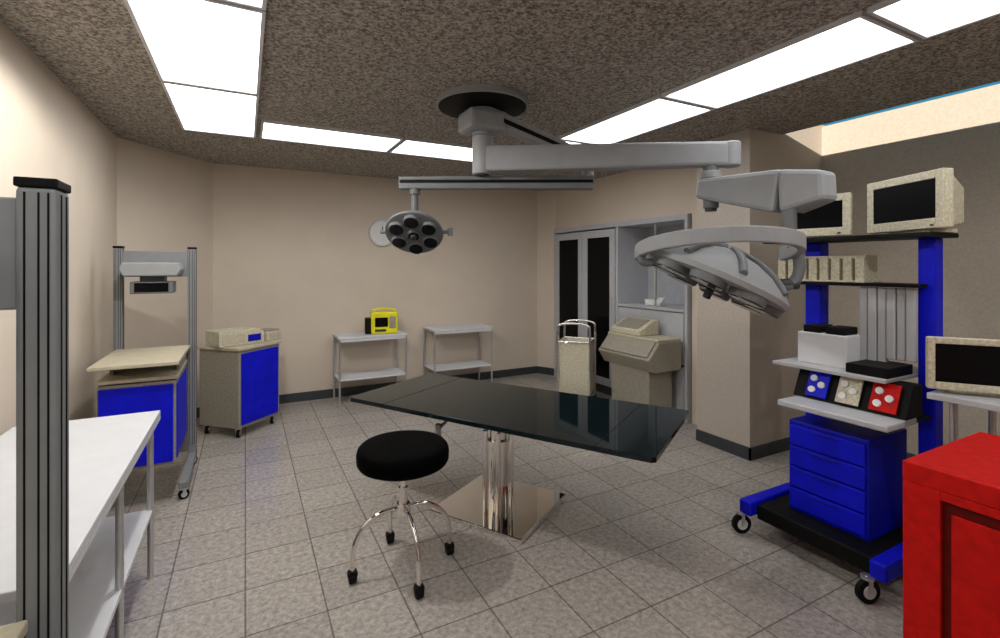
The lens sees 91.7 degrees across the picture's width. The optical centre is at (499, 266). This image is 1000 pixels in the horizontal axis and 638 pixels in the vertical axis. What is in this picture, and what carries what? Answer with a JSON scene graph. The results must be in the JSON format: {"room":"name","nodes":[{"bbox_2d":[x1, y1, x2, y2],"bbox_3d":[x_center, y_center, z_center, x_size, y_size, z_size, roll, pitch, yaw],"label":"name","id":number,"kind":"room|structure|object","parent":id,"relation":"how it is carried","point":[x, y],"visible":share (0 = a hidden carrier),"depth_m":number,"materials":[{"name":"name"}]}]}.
{"room":"operating room","nodes":[
{"label":"operating room","id":0,"kind":"room"},
{"bbox_2d":[0,20,116,435],"bbox_3d":[-1.714,0.240,0.856,0.100,2.920,8.310,0,0,-28],"label":"wall","id":1,"kind":"structure","parent":0,"point":[46,131],"depth_m":3.33,"materials":[{"name":"paint"}]},
{"bbox_2d":[117,137,212,407],"bbox_3d":[-3.558,0.240,5.152,0.830,2.920,1.010,0,0,-28],"label":"wall","id":2,"kind":"structure","parent":0,"point":[165,198],"depth_m":5.08,"materials":[{"name":"paint"}]},
{"bbox_2d":[197,407,199,417],"bbox_3d":[-3.477,1.645,5.124,0.020,0.110,1.173,0,0,11],"label":"baseboard","id":3,"kind":"structure","parent":2,"relation":"attached to","point":[198,408],"depth_m":5.47,"materials":[{"name":"plastic"}]},
{"bbox_2d":[213,163,536,394],"bbox_3d":[-1.414,0.240,6.791,4.490,2.920,0.100,0,0,-28],"label":"wall","id":4,"kind":"structure","parent":0,"point":[294,253],"depth_m":6.50,"materials":[{"name":"paint"}]},
{"bbox_2d":[369,220,390,245],"bbox_3d":[-1.605,-0.460,6.607,0.360,0.360,0.047,0,0,-28],"label":"wall clock","id":5,"kind":"object","parent":4,"relation":"attached to","point":[378,239],"visible":0.65,"depth_m":6.57,"materials":[{"name":"white plastic"}]},
{"bbox_2d":[279,366,536,403],"bbox_3d":[-1.387,1.645,6.740,4.470,0.110,0.015,0,0,-28],"label":"baseboard","id":6,"kind":"structure","parent":4,"relation":"attached to","point":[346,391],"depth_m":6.48,"materials":[{"name":"plastic"}]},
{"bbox_2d":[0,0,999,190],"bbox_3d":[0.756,-1.235,2.679,6.170,0.030,9.440,0,0,-28],"label":"ceiling","id":7,"kind":"structure","parent":0,"point":[370,66],"depth_m":2.94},
{"bbox_2d":[123,0,162,80],"bbox_3d":[-1.886,-1.208,2.568,0.018,0.025,1.240,0,0,-28],"label":"frame","id":8,"kind":"object","parent":7,"relation":"attached to","point":[127,3],"visible":0.89,"depth_m":2.52,"materials":[{"name":"white metal"}]},
{"bbox_2d":[160,81,184,129],"bbox_3d":[-2.471,-1.208,3.683,0.018,0.025,1.240,0,0,-28],"label":"frame","id":9,"kind":"object","parent":7,"relation":"attached to","point":[162,82],"visible":0.79,"depth_m":3.56,"materials":[{"name":"white metal"}]},
{"bbox_2d":[129,0,260,92],"bbox_3d":[-1.641,-1.212,2.696,0.534,0.013,1.204,0,0,-28],"label":"ceiling light","id":10,"kind":"object","parent":7,"relation":"in","point":[190,41],"visible":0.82,"depth_m":2.58,"materials":[{"name":"white plastic"}]},
{"bbox_2d":[163,79,255,96],"bbox_3d":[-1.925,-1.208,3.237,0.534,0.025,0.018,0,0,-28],"label":"frame","id":11,"kind":"object","parent":7,"relation":"attached to","point":[165,80],"visible":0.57,"depth_m":3.23,"materials":[{"name":"white metal"}]},
{"bbox_2d":[165,83,255,135],"bbox_3d":[-2.227,-1.212,3.812,0.534,0.013,1.204,0,0,-28],"label":"ceiling light","id":12,"kind":"object","parent":7,"relation":"in","point":[197,108],"visible":0.79,"depth_m":3.71,"materials":[{"name":"white plastic"}]},
{"bbox_2d":[185,129,253,137],"bbox_3d":[-2.511,-1.208,4.353,0.534,0.025,0.018,0,0,-28],"label":"frame","id":13,"kind":"object","parent":7,"relation":"attached to","point":[185,129],"visible":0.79,"depth_m":4.34,"materials":[{"name":"white metal"}]},
{"bbox_2d":[201,0,261,12],"bbox_3d":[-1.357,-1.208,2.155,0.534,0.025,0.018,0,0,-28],"label":"frame","id":14,"kind":"object","parent":7,"relation":"attached to","point":[211,1],"visible":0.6,"depth_m":2.23,"materials":[{"name":"white metal"}]},
{"bbox_2d":[238,0,261,5],"bbox_3d":[-1.056,-1.212,1.580,0.534,0.013,1.204,0,0,-28],"label":"ceiling light","id":15,"kind":"object","parent":7,"relation":"in","point":[257,2],"visible":1,"depth_m":2.20,"materials":[{"name":"white plastic"}]},
{"bbox_2d":[254,95,258,137],"bbox_3d":[-1.983,-1.208,3.940,0.018,0.025,1.240,0,0,-28],"label":"frame","id":16,"kind":"object","parent":7,"relation":"attached to","point":[257,96],"visible":0.93,"depth_m":3.80,"materials":[{"name":"grey metal"}]},
{"bbox_2d":[256,10,265,94],"bbox_3d":[-1.397,-1.208,2.824,0.018,0.025,1.240,0,0,-28],"label":"frame","id":17,"kind":"object","parent":7,"relation":"attached to","point":[263,13],"visible":0.79,"depth_m":2.65,"materials":[{"name":"grey metal"}]},
{"bbox_2d":[260,119,263,138],"bbox_3d":[-2.089,-1.208,4.257,0.018,0.025,0.580,0,0,-28],"label":"frame","id":18,"kind":"object","parent":7,"relation":"attached to","point":[262,122],"visible":1,"depth_m":4.18,"materials":[{"name":"grey metal"}]},
{"bbox_2d":[262,0,266,10],"bbox_3d":[-0.811,-1.208,1.709,0.018,0.025,1.240,0,0,-28],"label":"frame","id":19,"kind":"object","parent":7,"relation":"attached to","point":[264,2],"visible":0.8,"depth_m":2.21,"materials":[{"name":"grey metal"}]},
{"bbox_2d":[262,137,385,151],"bbox_3d":[-1.701,-1.208,4.778,1.154,0.025,0.018,0,0,-28],"label":"frame","id":20,"kind":"object","parent":7,"relation":"attached to","point":[262,137],"visible":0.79,"depth_m":4.74,"materials":[{"name":"white metal"}]},
{"bbox_2d":[262,123,398,150],"bbox_3d":[-1.570,-1.212,4.529,1.154,0.013,0.544,0,0,-28],"label":"ceiling light","id":21,"kind":"object","parent":7,"relation":"in","point":[275,131],"visible":0.93,"depth_m":4.51,"materials":[{"name":"white plastic"}]},
{"bbox_2d":[264,119,400,139],"bbox_3d":[-1.440,-1.208,4.280,1.154,0.025,0.018,0,0,-28],"label":"frame","id":22,"kind":"object","parent":7,"relation":"attached to","point":[265,120],"visible":1,"depth_m":4.25,"materials":[{"name":"grey metal"}]},
{"bbox_2d":[386,137,406,152],"bbox_3d":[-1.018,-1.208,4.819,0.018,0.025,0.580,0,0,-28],"label":"frame","id":23,"kind":"object","parent":7,"relation":"attached to","point":[405,138],"visible":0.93,"depth_m":4.77,"materials":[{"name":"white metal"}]},
{"bbox_2d":[391,152,471,161],"bbox_3d":[-0.616,-1.208,5.347,1.184,0.025,0.018,0,0,-28],"label":"frame","id":24,"kind":"object","parent":7,"relation":"attached to","point":[391,152],"visible":0.36,"depth_m":5.28,"materials":[{"name":"white metal"}]},
{"bbox_2d":[393,141,471,160],"bbox_3d":[-0.486,-1.212,5.099,1.184,0.013,0.544,0,0,-28],"label":"ceiling light","id":25,"kind":"object","parent":7,"relation":"in","point":[410,147],"visible":0.5,"depth_m":5.02,"materials":[{"name":"white plastic"}]},
{"bbox_2d":[407,137,471,148],"bbox_3d":[-0.355,-1.208,4.850,1.184,0.025,0.018,0,0,-28],"label":"frame","id":26,"kind":"object","parent":7,"relation":"attached to","point":[408,139],"visible":0.64,"depth_m":4.71,"materials":[{"name":"grey metal"}]},
{"bbox_2d":[561,138,596,143],"bbox_3d":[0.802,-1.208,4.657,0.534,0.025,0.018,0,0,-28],"label":"frame","id":27,"kind":"object","parent":7,"relation":"attached to","point":[562,138],"visible":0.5,"depth_m":4.62,"materials":[{"name":"white metal"}]},
{"bbox_2d":[380,84,836,318],"bbox_3d":[0.469,-0.473,3.156,2.942,1.491,1.178,0,0,18],"label":"light","id":28,"kind":"object","parent":7,"relation":"hanging from","point":[702,256],"depth_m":3.26,"materials":[{"name":"grey metal"}]},
{"bbox_2d":[558,94,660,138],"bbox_3d":[0.844,-1.208,3.984,0.018,0.025,1.250,0,0,-28],"label":"frame","id":29,"kind":"object","parent":7,"relation":"attached to","point":[657,97],"visible":0.86,"depth_m":3.86,"materials":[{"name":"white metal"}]},
{"bbox_2d":[565,99,706,142],"bbox_3d":[1.088,-1.212,4.112,0.534,0.013,1.214,0,0,-28],"label":"ceiling light","id":30,"kind":"object","parent":7,"relation":"in","point":[657,113],"visible":0.79,"depth_m":4.02,"materials":[{"name":"white plastic"}]},
{"bbox_2d":[612,109,713,142],"bbox_3d":[1.333,-1.208,4.240,0.018,0.025,1.250,0,0,-28],"label":"frame","id":31,"kind":"object","parent":7,"relation":"attached to","point":[706,111],"visible":0.43,"depth_m":4.10,"materials":[{"name":"white metal"}]},
{"bbox_2d":[661,95,716,109],"bbox_3d":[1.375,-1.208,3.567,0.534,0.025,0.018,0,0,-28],"label":"frame","id":32,"kind":"object","parent":7,"relation":"attached to","point":[662,98],"visible":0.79,"depth_m":3.56,"materials":[{"name":"grey metal"}]},
{"bbox_2d":[662,10,863,96],"bbox_3d":[1.434,-1.208,2.859,0.018,0.025,1.250,0,0,-28],"label":"frame","id":33,"kind":"object","parent":7,"relation":"attached to","point":[849,18],"visible":1,"depth_m":2.69,"materials":[{"name":"grey metal"}]},
{"bbox_2d":[668,18,910,106],"bbox_3d":[1.679,-1.212,2.988,0.534,0.013,1.214,0,0,-28],"label":"ceiling light","id":34,"kind":"object","parent":7,"relation":"in","point":[858,38],"visible":0.79,"depth_m":2.86,"materials":[{"name":"white plastic"}]},
{"bbox_2d":[716,37,919,108],"bbox_3d":[1.923,-1.208,3.116,0.018,0.025,1.250,0,0,-28],"label":"frame","id":35,"kind":"object","parent":7,"relation":"attached to","point":[909,42],"visible":0.64,"depth_m":2.97,"materials":[{"name":"white metal"}]},
{"bbox_2d":[867,0,901,13],"bbox_3d":[2.025,-1.208,1.735,0.018,0.025,1.250,0,0,-28],"label":"frame","id":36,"kind":"object","parent":7,"relation":"attached to","point":[885,3],"visible":1,"depth_m":2.23,"materials":[{"name":"grey metal"}]},
{"bbox_2d":[860,11,926,41],"bbox_3d":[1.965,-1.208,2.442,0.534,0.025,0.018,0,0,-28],"label":"frame","id":37,"kind":"object","parent":7,"relation":"attached to","point":[867,17],"visible":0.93,"depth_m":2.43,"materials":[{"name":"grey metal"}]},
{"bbox_2d":[876,0,999,34],"bbox_3d":[2.269,-1.212,1.863,0.534,0.013,1.214,0,0,-28],"label":"ceiling light","id":38,"kind":"object","parent":7,"relation":"in","point":[927,17],"visible":1,"depth_m":2.30,"materials":[{"name":"white plastic"}]},
{"bbox_2d":[924,11,999,39],"bbox_3d":[2.513,-1.208,1.992,0.018,0.025,1.250,0,0,-28],"label":"frame","id":39,"kind":"object","parent":7,"relation":"attached to","point":[998,12],"visible":0.4,"depth_m":2.40,"materials":[{"name":"white metal"}]},
{"bbox_2d":[106,373,902,637],"bbox_3d":[0.791,1.740,2.753,6.300,0.080,9.340,0,0,-28],"label":"floor","id":40,"kind":"structure","parent":0,"point":[259,545],"depth_m":2.88,"materials":[{"name":"tile"}]},
{"bbox_2d":[0,176,70,637],"bbox_3d":[-0.936,0.766,0.497,0.575,1.868,0.950,0,0,-28],"label":"equipment cart","id":41,"kind":"object","parent":40,"relation":"on","point":[34,224],"visible":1,"depth_m":0.91,"materials":[{"name":"grey metal"}]},
{"bbox_2d":[0,620,27,637],"bbox_3d":[-0.912,0.667,0.430,0.500,0.025,0.810,0,0,-28],"label":"shelf","id":42,"kind":"object","parent":41,"relation":"attached to","point":[19,629],"depth_m":0.88,"materials":[{"name":"beige laminate"}]},
{"bbox_2d":[0,410,160,637],"bbox_3d":[-1.782,1.250,1.834,0.610,0.900,1.665,0,0,-28],"label":"table","id":43,"kind":"object","parent":40,"relation":"on","point":[103,451],"visible":0.59,"depth_m":1.99,"materials":[{"name":"white metal"}]},
{"bbox_2d":[0,510,151,637],"bbox_3d":[-1.778,1.337,1.837,0.540,0.025,1.585,0,0,-28],"label":"shelf","id":44,"kind":"object","parent":43,"relation":"attached to","point":[94,597],"depth_m":2.04,"materials":[{"name":"white metal"}]},
{"bbox_2d":[87,246,197,498],"bbox_3d":[-2.665,0.766,3.678,0.575,1.868,0.950,0,0,-28],"label":"equipment cart","id":45,"kind":"object","parent":40,"relation":"on","point":[164,379],"visible":0.69,"depth_m":3.68,"materials":[{"name":"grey metal"}]},
{"bbox_2d":[87,345,189,371],"bbox_3d":[-2.641,0.667,3.611,0.500,0.025,0.810,0,0,-28],"label":"shelf","id":46,"kind":"object","parent":45,"relation":"attached to","point":[120,358],"depth_m":3.47,"materials":[{"name":"beige laminate"}]},
{"bbox_2d":[96,359,187,385],"bbox_3d":[-2.671,0.787,3.669,0.460,0.025,0.680,0,0,-28],"label":"shelf","id":47,"kind":"object","parent":45,"relation":"attached to","point":[159,374],"depth_m":3.46,"materials":[{"name":"beige laminate"}]},
{"bbox_2d":[197,340,281,437],"bbox_3d":[-2.729,1.250,5.108,0.540,0.900,0.590,0,0,17],"label":"base cabinet","id":48,"kind":"object","parent":40,"relation":"on","point":[239,385],"visible":0.98,"depth_m":4.88,"materials":[{"name":"beige metal"}]},
{"bbox_2d":[197,340,281,351],"bbox_3d":[-2.729,0.815,5.108,0.540,0.030,0.590,0,0,17],"label":"countertop","id":49,"kind":"structure","parent":48,"relation":"on","point":[266,343],"depth_m":4.88,"materials":[{"name":"beige laminate"}]},
{"bbox_2d":[205,326,263,347],"bbox_3d":[-2.743,0.719,5.032,0.275,0.160,0.470,0,0,32],"label":"patient monitor","id":50,"kind":"object","parent":49,"relation":"on","point":[243,335],"visible":1,"depth_m":4.90,"materials":[{"name":"beige plastic"}]},
{"bbox_2d":[261,328,280,340],"bbox_3d":[-2.569,0.742,5.347,0.204,0.115,0.200,0,0,17],"label":"recorder","id":51,"kind":"object","parent":49,"relation":"on","point":[269,333],"visible":0.71,"depth_m":5.31,"materials":[{"name":"beige plastic"}]},
{"bbox_2d":[332,330,406,406],"bbox_3d":[-1.686,1.280,6.287,0.860,0.840,0.460,0,0,-28],"label":"side table","id":52,"kind":"object","parent":40,"relation":"on","point":[348,336],"visible":0.81,"depth_m":6.21,"materials":[{"name":"white metal"}]},
{"bbox_2d":[334,367,404,381],"bbox_3d":[-1.686,1.390,6.287,0.840,0.020,0.440,0,0,-28],"label":"shelf","id":53,"kind":"object","parent":52,"relation":"attached to","point":[387,372],"depth_m":6.23,"materials":[{"name":"white metal"}]},
{"bbox_2d":[365,308,397,333],"bbox_3d":[-1.542,0.694,6.303,0.410,0.327,0.208,0,0,-18],"label":"defibrillator","id":54,"kind":"object","parent":52,"relation":"on","point":[379,322],"visible":1,"depth_m":6.22,"materials":[{"name":"yellow plastic"}]},
{"bbox_2d":[347,430,453,599],"bbox_3d":[-0.546,1.345,2.740,0.514,0.710,0.514,0,0,17],"label":"stool","id":55,"kind":"object","parent":40,"relation":"on","point":[402,456],"visible":1,"depth_m":2.62,"materials":[{"name":"black leather"}]},
{"bbox_2d":[347,568,357,578],"bbox_3d":[-0.794,1.651,2.610,0.052,0.038,0.044,0,0,-28],"label":"caster","id":56,"kind":"object","parent":55,"relation":"attached to","point":[352,573],"depth_m":2.59,"materials":[{"name":"black rubber"}]},
{"bbox_2d":[385,530,394,539],"bbox_3d":[-0.676,1.651,2.988,0.052,0.038,0.044,0,0,-28],"label":"caster","id":57,"kind":"object","parent":55,"relation":"attached to","point":[390,535],"depth_m":2.97,"materials":[{"name":"black rubber"}]},
{"bbox_2d":[356,430,448,480],"bbox_3d":[-0.546,1.051,2.740,0.514,0.122,0.514,0,0,-28],"label":"seat cushion","id":58,"kind":"object","parent":55,"relation":"on","point":[402,455],"depth_m":2.59,"materials":[{"name":"black leather"}]},
{"bbox_2d":[413,582,424,593],"bbox_3d":[-0.416,1.651,2.492,0.052,0.038,0.044,0,0,-28],"label":"caster","id":59,"kind":"object","parent":55,"relation":"attached to","point":[419,588],"depth_m":2.48,"materials":[{"name":"black rubber"}]},
{"bbox_2d":[445,541,453,550],"bbox_3d":[-0.298,1.651,2.870,0.052,0.038,0.044,0,0,-28],"label":"caster","id":60,"kind":"object","parent":55,"relation":"attached to","point":[449,545],"depth_m":2.85,"materials":[{"name":"black rubber"}]},
{"bbox_2d":[423,323,492,381],"bbox_3d":[-0.592,1.270,6.861,0.890,0.860,0.460,0,0,-28],"label":"side table","id":61,"kind":"object","parent":40,"relation":"on","point":[474,327],"visible":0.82,"depth_m":6.83,"materials":[{"name":"white metal"}]},
{"bbox_2d":[424,359,490,371],"bbox_3d":[-0.592,1.390,6.861,0.870,0.020,0.440,0,0,-28],"label":"shelf","id":62,"kind":"object","parent":61,"relation":"attached to","point":[457,365],"depth_m":6.80,"materials":[{"name":"white metal"}]},
{"bbox_2d":[350,374,688,544],"bbox_3d":[0.073,1.330,3.413,2.220,0.740,0.950,0,0,31],"label":"table","id":63,"kind":"object","parent":40,"relation":"on","point":[495,504],"visible":0.97,"depth_m":3.31,"materials":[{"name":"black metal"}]},
{"bbox_2d":[556,319,595,396],"bbox_3d":[0.978,1.193,6.183,0.432,1.014,0.450,0,0,20],"label":"trolley","id":64,"kind":"object","parent":40,"relation":"on","point":[576,356],"visible":0.91,"depth_m":6.03,"materials":[{"name":"beige plastic"}]},
{"bbox_2d":[554,214,691,422],"bbox_3d":[1.661,0.560,6.525,0.593,2.280,2.570,0,0,-28],"label":"tall cabinet","id":65,"kind":"object","parent":40,"relation":"on","point":[598,278],"visible":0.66,"depth_m":6.41,"materials":[{"name":"metal"}]},
{"bbox_2d":[617,302,683,312],"bbox_3d":[1.992,0.482,5.897,0.530,0.035,1.070,0,0,-28],"label":"countertop","id":66,"kind":"structure","parent":65,"relation":"on","point":[668,307],"depth_m":5.80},
{"bbox_2d":[645,297,665,305],"bbox_3d":[1.884,0.417,5.913,0.140,0.090,0.220,0,0,-45],"label":"dispenser","id":67,"kind":"object","parent":66,"relation":"on","point":[660,301],"visible":0.95,"depth_m":5.88,"materials":[{"name":"white plastic"}]},
{"bbox_2d":[599,331,681,407],"bbox_3d":[1.574,1.238,5.514,0.485,0.925,0.820,0,0,-28],"label":"pedestal","id":68,"kind":"object","parent":40,"relation":"on","point":[642,366],"visible":0.77,"depth_m":5.28,"materials":[{"name":"beige metal"}]},
{"bbox_2d":[611,316,657,335],"bbox_3d":[1.569,0.688,5.669,0.290,0.170,0.480,0,0,-28],"label":"printer","id":69,"kind":"object","parent":68,"relation":"on","point":[636,326],"visible":1,"depth_m":5.54,"materials":[{"name":"beige plastic"}]},
{"bbox_2d":[731,232,958,603],"bbox_3d":[2.042,0.757,2.941,0.890,1.885,0.930,0,0,-28],"label":"cart","id":70,"kind":"object","parent":40,"relation":"on","point":[842,496],"visible":0.92,"depth_m":2.77,"materials":[{"name":"blue metal"}]},
{"bbox_2d":[797,192,852,237],"bbox_3d":[2.176,-0.332,3.300,0.183,0.290,0.390,0,0,-41],"label":"monitor","id":71,"kind":"object","parent":70,"relation":"on","point":[833,219],"visible":0.49,"depth_m":3.18,"materials":[{"name":"beige plastic"}]},
{"bbox_2d":[802,279,881,282],"bbox_3d":[2.120,0.088,3.163,0.205,0.012,0.550,0,0,-28],"label":"shelf","id":72,"kind":"object","parent":70,"relation":"on","point":[804,280],"depth_m":2.98,"materials":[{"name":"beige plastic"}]},
{"bbox_2d":[773,357,917,383],"bbox_3d":[2.165,0.615,2.997,0.580,0.020,0.625,0,0,-28],"label":"shelf","id":73,"kind":"object","parent":70,"relation":"attached to","point":[819,367],"depth_m":2.81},
{"bbox_2d":[778,396,916,432],"bbox_3d":[1.947,0.818,2.756,0.310,0.035,0.570,0,0,-28],"label":"shelf","id":74,"kind":"object","parent":70,"relation":"on","point":[829,408],"depth_m":2.66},
{"bbox_2d":[763,232,958,243],"bbox_3d":[2.170,-0.172,3.009,0.320,0.025,0.930,0,0,-28],"label":"shelf","id":75,"kind":"object","parent":70,"relation":"attached to","point":[920,236],"depth_m":2.73,"materials":[{"name":"black rubber"}]},
{"bbox_2d":[800,281,926,287],"bbox_3d":[2.180,0.105,3.054,0.220,0.020,0.820,0,0,-28],"label":"shelf","id":76,"kind":"object","parent":70,"relation":"attached to","point":[809,284],"depth_m":2.90,"materials":[{"name":"black metal"}]},
{"bbox_2d":[867,168,963,233],"bbox_3d":[2.392,-0.349,2.750,0.243,0.325,0.501,0,0,-2],"label":"monitor","id":77,"kind":"object","parent":70,"relation":"on","point":[928,201],"visible":0.92,"depth_m":2.65,"materials":[{"name":"beige plastic"}]},
{"bbox_2d":[916,414,931,422],"bbox_3d":[2.152,0.828,2.892,0.220,0.015,0.600,0,0,-28],"label":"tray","id":78,"kind":"object","parent":70,"relation":"on","point":[925,417],"depth_m":2.66,"materials":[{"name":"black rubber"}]},
{"bbox_2d":[903,432,999,637],"bbox_3d":[1.936,1.200,1.559,0.662,1.000,0.800,0,0,-28],"label":"base cabinet","id":79,"kind":"object","parent":40,"relation":"on","point":[951,491],"visible":1,"depth_m":1.66,"materials":[{"name":"metal"}]},
{"bbox_2d":[927,389,999,442],"bbox_3d":[2.579,1.157,2.165,0.660,1.085,0.835,0,0,-28],"label":"table","id":80,"kind":"object","parent":40,"relation":"on","point":[990,403],"visible":0.15,"depth_m":2.34,"materials":[{"name":"white metal"}]},
{"bbox_2d":[926,336,999,396],"bbox_3d":[2.303,0.477,2.380,0.366,0.270,0.203,0,0,27],"label":"monitor","id":81,"kind":"object","parent":80,"relation":"on","point":[953,364],"visible":1,"depth_m":2.32,"materials":[{"name":"beige plastic"}]},
{"bbox_2d":[537,190,555,367],"bbox_3d":[0.980,0.240,7.867,0.750,2.920,0.420,0,0,-28],"label":"wall","id":82,"kind":"structure","parent":0,"point":[546,199],"depth_m":7.70,"materials":[{"name":"paint"}]},
{"bbox_2d":[537,366,553,375],"bbox_3d":[0.731,1.645,7.680,0.360,0.110,0.014,0,0,37],"label":"baseboard","id":83,"kind":"structure","parent":82,"relation":"attached to","point":[542,370],"depth_m":7.68,"materials":[{"name":"plastic"}]},
{"bbox_2d":[556,168,696,424],"bbox_3d":[1.837,0.240,6.397,0.600,2.920,2.980,0,0,-28],"label":"wall","id":84,"kind":"structure","parent":0,"point":[630,195],"depth_m":5.99,"materials":[{"name":"beige paint"}]},
{"bbox_2d":[697,125,823,447],"bbox_3d":[2.598,0.150,4.796,1.200,3.100,0.563,0,0,-28],"label":"wall column","id":85,"kind":"structure","parent":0,"point":[740,387],"depth_m":4.45,"materials":[{"name":"beige paint"}]},
{"bbox_2d":[696,429,750,459],"bbox_3d":[2.064,1.645,4.507,0.015,0.110,0.578,0,0,-28],"label":"baseboard","id":86,"kind":"object","parent":85,"relation":"attached to","point":[731,447],"visible":1,"depth_m":4.49,"materials":[{"name":"plastic"}]},
{"bbox_2d":[749,437,788,460],"bbox_3d":[2.682,1.645,4.513,1.115,0.110,0.015,0,0,-28],"label":"baseboard","id":87,"kind":"object","parent":85,"relation":"attached to","point":[767,449],"visible":0.64,"depth_m":4.37,"materials":[{"name":"plastic"}]},
{"bbox_2d":[822,84,999,454],"bbox_3d":[4.461,0.160,2.431,0.100,3.080,5.357,0,0,-28],"label":"wall","id":88,"kind":"structure","parent":0,"point":[960,132],"depth_m":3.92,"materials":[{"name":"paint"}]},
{"bbox_2d":[907,452,915,457],"bbox_3d":[4.414,1.645,2.397,0.015,0.110,5.342,0,0,-28],"label":"baseboard","id":89,"kind":"structure","parent":88,"relation":"attached to","point":[909,455],"depth_m":4.14,"materials":[{"name":"plastic"}]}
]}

